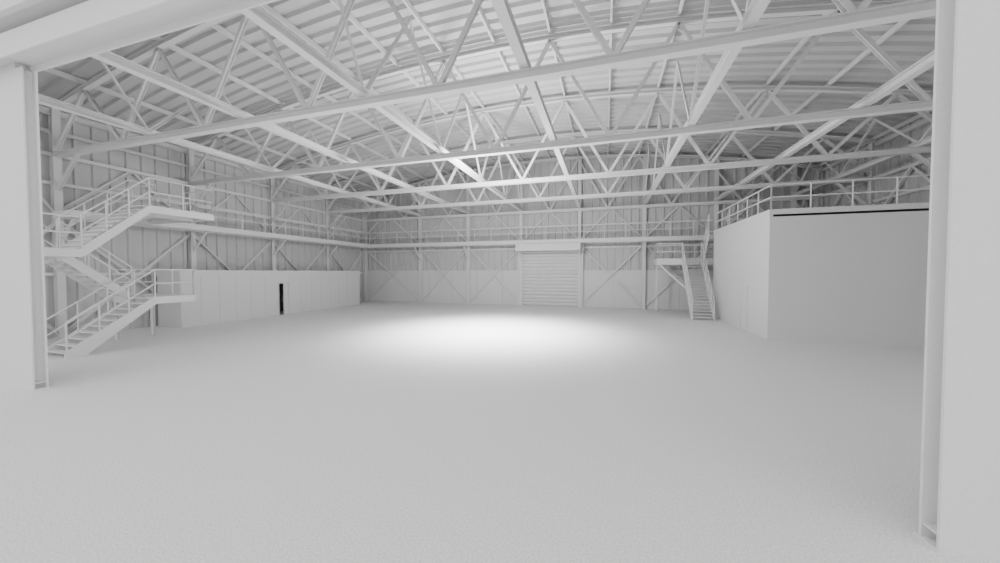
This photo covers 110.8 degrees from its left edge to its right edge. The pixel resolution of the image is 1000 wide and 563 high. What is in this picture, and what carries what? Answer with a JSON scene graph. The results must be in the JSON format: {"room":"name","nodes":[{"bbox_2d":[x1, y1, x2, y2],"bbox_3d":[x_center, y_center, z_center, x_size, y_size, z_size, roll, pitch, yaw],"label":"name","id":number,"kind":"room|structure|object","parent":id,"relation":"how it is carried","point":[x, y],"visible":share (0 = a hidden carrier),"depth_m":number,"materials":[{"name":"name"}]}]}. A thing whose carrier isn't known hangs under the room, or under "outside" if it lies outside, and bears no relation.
{"room":"aircraft hangar","nodes":[
{"label":"aircraft hangar","id":0,"kind":"room"},
{"bbox_2d":[39,104,362,338],"bbox_3d":[-17.795,-3.036,23.917,0.220,10.750,25.460,0,2,17],"label":"wall","id":1,"kind":"structure","parent":0,"point":[138,247],"depth_m":19.82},
{"bbox_2d":[38,61,421,216],"bbox_3d":[-11.445,-7.658,21.778,0.240,3.289,25.210,0,2,17],"label":"roof truss","id":2,"kind":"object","parent":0,"point":[43,100],"depth_m":14.97,"materials":[{"name":"white metal"}]},
{"bbox_2d":[91,51,468,213],"bbox_3d":[-6.614,-6.093,20.350,0.240,0.240,25.210,0,2,17],"label":"tie beam","id":3,"kind":"structure","parent":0,"point":[110,58],"depth_m":11.42,"materials":[{"name":"white metal"}]},
{"bbox_2d":[240,0,521,210],"bbox_3d":[-1.735,-8.070,18.809,0.240,4.276,25.210,0,2,17],"label":"roof truss","id":4,"kind":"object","parent":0,"point":[258,15],"depth_m":10.64,"materials":[{"name":"white metal"}]},
{"bbox_2d":[37,0,935,196],"bbox_3d":[0.725,-9.415,18.097,39.300,2.615,26.352,0,2,17],"label":"ceiling","id":5,"kind":"structure","parent":0,"point":[318,20],"depth_m":16.31,"materials":[{"name":"white metal"}]},
{"bbox_2d":[44,0,932,189],"bbox_3d":[0.726,-9.261,18.105,38.480,2.563,25.460,0,2,17],"label":"purlins","id":6,"kind":"structure","parent":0,"point":[407,3],"depth_m":16.29,"materials":[{"name":"white metal"}]},
{"bbox_2d":[51,0,935,157],"bbox_3d":[-1.769,-7.752,9.945,38.445,4.650,0.240,0,2,17],"label":"roof truss","id":7,"kind":"object","parent":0,"point":[850,17],"depth_m":9.90,"materials":[{"name":"white metal"}]},
{"bbox_2d":[0,301,994,562],"bbox_3d":[-1.809,3.026,2.726,85.000,0.200,64.000,0,2,17],"label":"floor","id":8,"kind":"structure","parent":0,"point":[368,431],"depth_m":5.97,"materials":[{"name":"concrete"}]},
{"bbox_2d":[14,67,50,390],"bbox_3d":[-11.866,-1.267,8.755,0.320,8.050,0.300,0,2,17],"label":"column","id":9,"kind":"structure","parent":8,"relation":"on","point":[26,82],"depth_m":8.73,"materials":[{"name":"metal"}]},
{"bbox_2d":[43,177,213,358],"bbox_3d":[-16.587,-0.835,14.387,4.527,6.876,5.700,0,2,17],"label":"metal staircase","id":10,"kind":"structure","parent":8,"relation":"on","point":[142,214],"depth_m":13.67,"materials":[{"name":"metal"}]},
{"bbox_2d":[39,105,378,338],"bbox_3d":[-16.867,-2.800,23.536,1.941,10.300,25.260,0,2,17],"label":"framing","id":11,"kind":"object","parent":8,"relation":"on","point":[57,181],"visible":0.63,"depth_m":19.19,"materials":[{"name":"paint"}]},
{"bbox_2d":[156,270,359,327],"bbox_3d":[-15.891,0.749,25.434,1.900,3.100,14.150,0,2,17],"label":"partition wall","id":12,"kind":"structure","parent":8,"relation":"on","point":[222,296],"depth_m":21.84,"materials":[{"name":"paint"}]},
{"bbox_2d":[364,155,820,308],"bbox_3d":[4.349,-4.162,30.151,38.700,12.658,0.420,0,2,17],"label":"framing","id":13,"kind":"object","parent":8,"relation":"on","point":[643,305],"visible":0.59,"depth_m":29.39,"materials":[{"name":"paint"}]},
{"bbox_2d":[53,197,713,259],"bbox_3d":[1.138,-3.075,20.032,37.935,2.713,21.138,0,2,17],"label":"catwalk","id":14,"kind":"object","parent":13,"relation":"attached to","point":[204,229],"visible":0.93,"depth_m":26.73,"materials":[{"name":"paint"}]},
{"bbox_2d":[515,243,583,306],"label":"shutter door","id":15,"kind":"structure","parent":13,"relation":"attached to","point":[549,278],"depth_m":30.12,"materials":[{"name":"paint"}]},
{"bbox_2d":[654,213,728,320],"bbox_3d":[13.117,-1.093,23.582,4.150,6.885,4.700,0,2,17],"label":"metal staircase","id":16,"kind":"structure","parent":8,"relation":"on","point":[683,261],"depth_m":23.64,"materials":[{"name":"metal"}]},
{"bbox_2d":[713,174,929,346],"bbox_3d":[16.480,-0.921,18.014,7.370,6.848,8.140,0,2,17],"label":"mezzanine room","id":17,"kind":"object","parent":8,"relation":"on","point":[852,274],"visible":0.84,"depth_m":14.59,"materials":[{"name":"paint"}]},
{"bbox_2d":[790,114,931,207],"bbox_3d":[18.261,-2.505,12.848,1.941,10.300,25.260,0,2,17],"label":"framing","id":18,"kind":"object","parent":8,"relation":"on","point":[872,199],"visible":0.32,"depth_m":19.30,"materials":[{"name":"paint"}]},
{"bbox_2d":[914,0,998,560],"bbox_3d":[4.866,-1.126,3.663,0.320,8.050,0.300,0,2,17],"label":"column","id":19,"kind":"structure","parent":8,"relation":"on","point":[966,31],"depth_m":3.60,"materials":[{"name":"paint"}]},
{"bbox_2d":[0,0,999,562],"bbox_3d":[-3.008,-3.727,5.987,39.300,13.120,0.255,0,2,17],"label":"wall","id":20,"kind":"structure","parent":0,"point":[12,335],"depth_m":8.61,"materials":[{"name":"paint"}]},
{"bbox_2d":[0,0,278,71],"bbox_3d":[-3.135,-6.154,5.501,38.700,1.900,1.140,0,2,17],"label":"header beam","id":21,"kind":"structure","parent":20,"relation":"attached to","point":[38,35],"depth_m":7.45,"materials":[{"name":"metal"}]},
{"bbox_2d":[491,0,580,207],"bbox_3d":[3.144,-6.012,17.380,0.240,0.240,25.210,0,2,17],"label":"tie beam","id":22,"kind":"structure","parent":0,"point":[502,8],"depth_m":9.02,"materials":[{"name":"white metal"}]},
{"bbox_2d":[187,0,932,185],"bbox_3d":[-0.226,-7.892,15.014,38.445,4.650,0.240,0,2,17],"label":"roof truss","id":23,"kind":"object","parent":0,"point":[926,103],"depth_m":13.67,"materials":[{"name":"white metal"}]},
{"bbox_2d":[367,152,817,310],"bbox_3d":[4.427,-4.415,30.403,38.700,13.150,0.280,0,2,17],"label":"wall","id":24,"kind":"structure","parent":0,"point":[610,294],"depth_m":29.70,"materials":[{"name":"metal"}]},
{"bbox_2d":[365,154,822,221],"bbox_3d":[4.317,-8.303,29.932,38.445,4.650,0.240,0,2,17],"label":"roof truss","id":25,"kind":"object","parent":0,"point":[497,213],"depth_m":28.61,"materials":[{"name":"white metal"}]},
{"bbox_2d":[269,85,932,202],"bbox_3d":[1.303,-8.030,20.034,38.445,4.650,0.240,0,2,17],"label":"roof truss","id":26,"kind":"object","parent":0,"point":[900,94],"depth_m":18.23,"materials":[{"name":"white metal"}]},
{"bbox_2d":[325,128,877,213],"bbox_3d":[2.832,-8.169,25.055,38.445,4.650,0.240,0,2,17],"label":"roof truss","id":27,"kind":"object","parent":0,"point":[826,138],"depth_m":23.53,"materials":[{"name":"white metal"}]},
{"bbox_2d":[643,0,770,204],"bbox_3d":[8.023,-7.822,15.845,0.240,3.944,25.210,0,2,17],"label":"roof truss","id":28,"kind":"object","parent":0,"point":[754,10],"depth_m":11.24,"materials":[{"name":"white metal"}]},
{"bbox_2d":[714,50,934,200],"bbox_3d":[12.902,-5.930,14.411,0.240,0.240,25.210,0,2,17],"label":"tie beam","id":29,"kind":"structure","parent":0,"point":[926,62],"depth_m":11.21,"materials":[{"name":"white metal"}]},
{"bbox_2d":[791,118,931,194],"bbox_3d":[17.589,-6.936,12.956,0.240,2.332,25.210,0,2,17],"label":"roof truss","id":30,"kind":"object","parent":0,"point":[924,141],"depth_m":17.88,"materials":[{"name":"white metal"}]},
{"bbox_2d":[823,112,932,206],"bbox_3d":[19.247,-2.725,12.646,0.220,10.750,25.460,0,2,17],"label":"wall","id":31,"kind":"structure","parent":0,"point":[923,196],"depth_m":18.49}
]}

